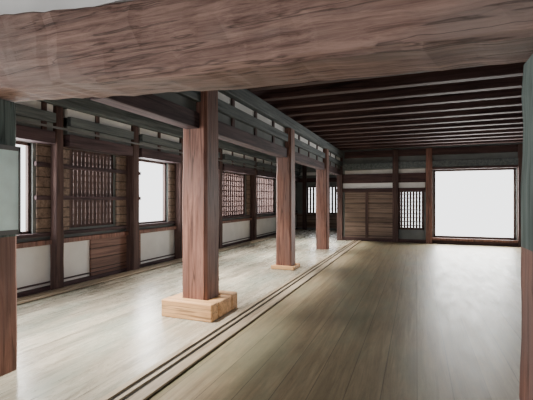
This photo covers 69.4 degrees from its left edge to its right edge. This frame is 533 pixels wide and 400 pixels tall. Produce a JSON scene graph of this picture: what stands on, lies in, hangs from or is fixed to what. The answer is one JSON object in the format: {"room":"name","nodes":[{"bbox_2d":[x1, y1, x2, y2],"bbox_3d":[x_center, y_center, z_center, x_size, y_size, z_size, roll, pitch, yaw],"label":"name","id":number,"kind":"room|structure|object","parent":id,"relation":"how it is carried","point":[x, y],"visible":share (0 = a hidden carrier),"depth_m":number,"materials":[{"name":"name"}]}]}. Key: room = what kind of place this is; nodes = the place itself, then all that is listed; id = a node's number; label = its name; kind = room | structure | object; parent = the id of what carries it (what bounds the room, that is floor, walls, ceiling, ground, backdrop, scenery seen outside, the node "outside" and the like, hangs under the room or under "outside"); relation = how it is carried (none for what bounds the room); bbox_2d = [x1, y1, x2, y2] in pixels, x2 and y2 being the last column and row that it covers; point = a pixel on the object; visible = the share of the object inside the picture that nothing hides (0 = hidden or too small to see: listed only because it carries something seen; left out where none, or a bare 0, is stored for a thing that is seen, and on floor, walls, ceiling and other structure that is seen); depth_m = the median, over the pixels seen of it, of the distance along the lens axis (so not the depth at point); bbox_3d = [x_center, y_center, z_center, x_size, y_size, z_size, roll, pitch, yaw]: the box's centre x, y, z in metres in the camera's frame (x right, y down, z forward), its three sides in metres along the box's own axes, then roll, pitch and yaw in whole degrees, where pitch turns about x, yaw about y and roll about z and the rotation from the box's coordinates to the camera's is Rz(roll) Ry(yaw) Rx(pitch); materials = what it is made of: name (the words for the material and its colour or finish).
{"room":"traditional japanese hall","nodes":[
{"label":"traditional japanese hall","id":0,"kind":"room"},
{"bbox_2d":[0,0,131,14],"bbox_3d":[0.077,-0.250,2.331,9.950,3.500,0.160,0,0,21],"label":"wall","id":1,"kind":"structure","parent":0,"point":[6,6],"depth_m":2.96,"materials":[{"name":"white paint"}]},
{"bbox_2d":[14,100,181,163],"bbox_3d":[-3.201,-1.240,7.205,0.240,0.640,5.320,0,0,21],"label":"wall","id":2,"kind":"structure","parent":0,"point":[73,120],"depth_m":6.99,"materials":[{"name":"paint"}]},
{"bbox_2d":[16,98,296,292],"bbox_3d":[-2.703,-0.250,9.104,0.150,3.500,23.000,0,0,21],"label":"wall","id":3,"kind":"structure","parent":0,"point":[33,263],"depth_m":7.15,"materials":[{"name":"paint"}]},
{"bbox_2d":[16,141,30,234],"bbox_3d":[-4.060,-0.185,5.608,0.060,1.470,1.300,0,0,21],"label":"window","id":4,"kind":"structure","parent":3,"relation":"in","point":[27,145],"depth_m":6.17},
{"bbox_2d":[69,149,112,227],"bbox_3d":[-3.370,-0.210,7.378,0.060,1.420,1.100,0,0,21],"label":"window","id":5,"kind":"structure","parent":3,"relation":"in","point":[82,213],"depth_m":7.35,"materials":[{"name":"brown wood"}]},
{"bbox_2d":[139,159,165,223],"bbox_3d":[-2.707,-0.185,9.079,0.060,1.470,1.050,0,0,21],"label":"window","id":6,"kind":"structure","parent":3,"relation":"in","point":[140,160],"depth_m":9.52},
{"bbox_2d":[16,140,297,297],"bbox_3d":[-1.442,0.190,11.993,0.100,2.620,16.700,0,0,21],"label":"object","id":7,"kind":"structure","parent":3,"relation":"attached to","point":[107,251],"depth_m":7.41,"materials":[{"name":"brown wood"}]},
{"bbox_2d":[17,229,303,304],"bbox_3d":[-1.998,1.485,9.795,0.260,0.030,20.800,0,0,21],"label":"sill","id":8,"kind":"structure","parent":3,"relation":"attached to","point":[27,299],"depth_m":7.15,"materials":[{"name":"brown wood"}]},
{"bbox_2d":[222,171,244,216],"bbox_3d":[-1.154,-0.185,13.062,0.060,1.470,1.900,0,0,21],"label":"window","id":9,"kind":"structure","parent":3,"relation":"in","point":[233,184],"depth_m":13.11,"materials":[{"name":"brown wood"}]},
{"bbox_2d":[257,176,273,213],"bbox_3d":[-0.101,-0.185,15.763,0.060,1.470,2.300,0,0,21],"label":"window","id":10,"kind":"structure","parent":3,"relation":"in","point":[265,186],"depth_m":15.95,"materials":[{"name":"brown wood"}]},
{"bbox_2d":[36,98,300,168],"bbox_3d":[-1.285,-1.685,12.066,0.280,0.230,16.150,0,0,21],"label":"ceiling beam","id":11,"kind":"structure","parent":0,"point":[83,105],"depth_m":7.96,"materials":[{"name":"wood"}]},
{"bbox_2d":[89,91,341,174],"bbox_3d":[0.581,-1.240,8.923,0.240,0.640,11.650,0,0,21],"label":"beam","id":12,"kind":"structure","parent":0,"point":[238,124],"depth_m":5.88,"materials":[{"name":"paint"}]},
{"bbox_2d":[0,229,521,399],"bbox_3d":[1.909,1.550,7.306,10.150,0.100,23.000,0,0,21],"label":"floor","id":13,"kind":"structure","parent":0,"point":[383,320],"depth_m":4.29,"materials":[{"name":"beige wood"}]},
{"bbox_2d":[0,99,16,376],"bbox_3d":[-2.452,0.320,3.317,0.397,2.360,0.397,0,0,21],"label":"wooden post","id":14,"kind":"object","parent":13,"relation":"on","point":[8,254],"visible":0.76,"depth_m":3.33,"materials":[{"name":"brown wood"}]},
{"bbox_2d":[0,144,20,235],"bbox_3d":[-2.258,-0.085,3.236,0.018,0.770,0.390,0,0,21],"label":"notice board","id":15,"kind":"object","parent":14,"relation":"attached to","point":[10,156],"visible":1,"depth_m":3.33,"materials":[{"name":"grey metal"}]},
{"bbox_2d":[0,0,532,101],"bbox_3d":[-0.131,-1.109,2.418,7.200,0.831,0.484,0,0,21],"label":"lintel beam","id":16,"kind":"structure","parent":14,"relation":"on","point":[134,47],"depth_m":2.23,"materials":[{"name":"brown wood"}]},
{"bbox_2d":[50,106,63,289],"bbox_3d":[-3.520,-0.030,6.471,0.160,3.060,0.160,0,0,21],"label":"wooden post","id":17,"kind":"object","parent":13,"relation":"on","point":[56,170],"visible":0.91,"depth_m":6.41,"materials":[{"name":"brown wood"}]},
{"bbox_2d":[126,126,138,270],"bbox_3d":[-2.848,-0.030,8.194,0.214,3.060,0.214,0,0,21],"label":"wooden post","id":18,"kind":"object","parent":13,"relation":"on","point":[132,162],"visible":0.91,"depth_m":8.11,"materials":[{"name":"brown wood"}]},
{"bbox_2d":[174,138,182,258],"bbox_3d":[-2.212,-0.030,9.825,0.213,3.060,0.213,0,0,21],"label":"wooden post","id":19,"kind":"object","parent":13,"relation":"on","point":[178,233],"visible":0.65,"depth_m":9.72,"materials":[{"name":"brown wood"}]},
{"bbox_2d":[161,90,236,321],"bbox_3d":[-0.881,-0.030,5.173,0.740,3.060,0.740,0,0,21],"label":"wooden post","id":20,"kind":"object","parent":13,"relation":"on","point":[200,298],"visible":0.94,"depth_m":5.00,"materials":[{"name":"brown wood"}]},
{"bbox_2d":[218,148,222,248],"bbox_3d":[-1.468,-0.030,11.735,0.209,3.060,0.209,0,0,21],"label":"wooden post","id":21,"kind":"object","parent":13,"relation":"on","point":[220,170],"visible":0.48,"depth_m":11.65,"materials":[{"name":"brown wood"}]},
{"bbox_2d":[99,240,360,399],"bbox_3d":[0.343,1.485,6.467,0.300,0.030,16.300,0,0,21],"label":"sliding door track","id":22,"kind":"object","parent":13,"relation":"on","point":[145,385],"depth_m":3.95,"materials":[{"name":"brown wood"}]},
{"bbox_2d":[250,158,256,240],"bbox_3d":[-0.487,-0.030,14.250,0.210,3.060,0.210,0,0,21],"label":"wooden post","id":23,"kind":"object","parent":13,"relation":"on","point":[253,178],"visible":0.84,"depth_m":14.17,"materials":[{"name":"brown wood"}]},
{"bbox_2d":[271,128,299,269],"bbox_3d":[0.427,-0.030,8.527,0.520,3.060,0.520,0,0,21],"label":"wooden post","id":24,"kind":"object","parent":13,"relation":"on","point":[285,175],"visible":0.96,"depth_m":8.37,"materials":[{"name":"brown wood"}]},
{"bbox_2d":[316,149,328,248],"bbox_3d":[1.734,-0.030,11.882,0.358,3.060,0.358,0,0,21],"label":"wooden post","id":25,"kind":"object","parent":13,"relation":"on","point":[322,176],"visible":0.89,"depth_m":11.72,"materials":[{"name":"brown wood"}]},
{"bbox_2d":[519,54,532,399],"bbox_3d":[1.451,0.400,1.795,0.400,2.200,0.400,0,0,21],"label":"wooden post","id":26,"kind":"object","parent":13,"relation":"on","point":[526,358],"visible":1,"depth_m":1.90,"materials":[{"name":"brown wood"}]},
{"bbox_2d":[222,149,300,181],"bbox_3d":[0.113,-1.240,15.707,0.240,0.640,8.270,0,0,21],"label":"wall","id":27,"kind":"structure","parent":0,"point":[229,156],"depth_m":13.52,"materials":[{"name":"paint"}]},
{"bbox_2d":[16,118,299,176],"bbox_3d":[-1.168,-1.175,11.994,0.030,0.030,15.500,0,0,21],"label":"beam","id":28,"kind":"structure","parent":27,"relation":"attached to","point":[20,120],"depth_m":7.21,"materials":[{"name":"wood"}]},
{"bbox_2d":[218,89,342,157],"bbox_3d":[0.581,-1.685,8.923,0.280,0.230,11.650,0,0,21],"label":"ceiling beam","id":29,"kind":"structure","parent":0,"point":[244,97],"depth_m":7.50,"materials":[{"name":"grey wood"}]},
{"bbox_2d":[297,165,336,229],"bbox_3d":[2.955,-0.250,19.348,2.950,3.500,0.200,0,0,21],"label":"wall","id":30,"kind":"structure","parent":0,"point":[309,169],"depth_m":19.58,"materials":[{"name":"paint"}]},
{"bbox_2d":[296,165,336,229],"bbox_3d":[2.897,-0.150,19.199,2.950,3.300,0.120,0,0,21],"label":"trim","id":31,"kind":"structure","parent":30,"relation":"attached to","point":[304,220],"depth_m":19.51,"materials":[{"name":"brown wood"}]},
{"bbox_2d":[307,186,336,213],"bbox_3d":[2.839,0.000,19.394,1.600,1.400,0.060,0,0,21],"label":"window","id":32,"kind":"structure","parent":30,"relation":"in","point":[310,189],"depth_m":19.55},
{"bbox_2d":[247,62,525,149],"bbox_3d":[3.237,-1.900,10.437,9.910,0.200,15.800,0,0,21],"label":"ceiling","id":33,"kind":"structure","parent":0,"point":[476,104],"depth_m":7.65,"materials":[{"name":"brown wood"}]},
{"bbox_2d":[341,142,522,239],"bbox_3d":[5.956,-0.250,13.348,7.000,3.500,0.200,0,0,21],"label":"wall","id":34,"kind":"structure","parent":0,"point":[403,233],"depth_m":13.40,"materials":[{"name":"paint"}]},
{"bbox_2d":[399,182,423,229],"bbox_3d":[5.140,0.175,13.666,0.850,1.750,0.060,0,0,21],"label":"window","id":35,"kind":"structure","parent":34,"relation":"in","point":[407,205],"depth_m":13.66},
{"bbox_2d":[337,143,522,246],"bbox_3d":[5.897,-0.150,13.199,7.000,3.300,0.120,0,0,21],"label":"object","id":36,"kind":"structure","parent":34,"relation":"attached to","point":[372,196],"depth_m":13.73,"materials":[{"name":"brown wood"}]},
{"bbox_2d":[434,168,515,239],"bbox_3d":[6.957,0.125,12.958,2.450,2.350,0.060,0,0,21],"label":"window","id":37,"kind":"structure","parent":34,"relation":"in","point":[482,169],"depth_m":12.75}
]}

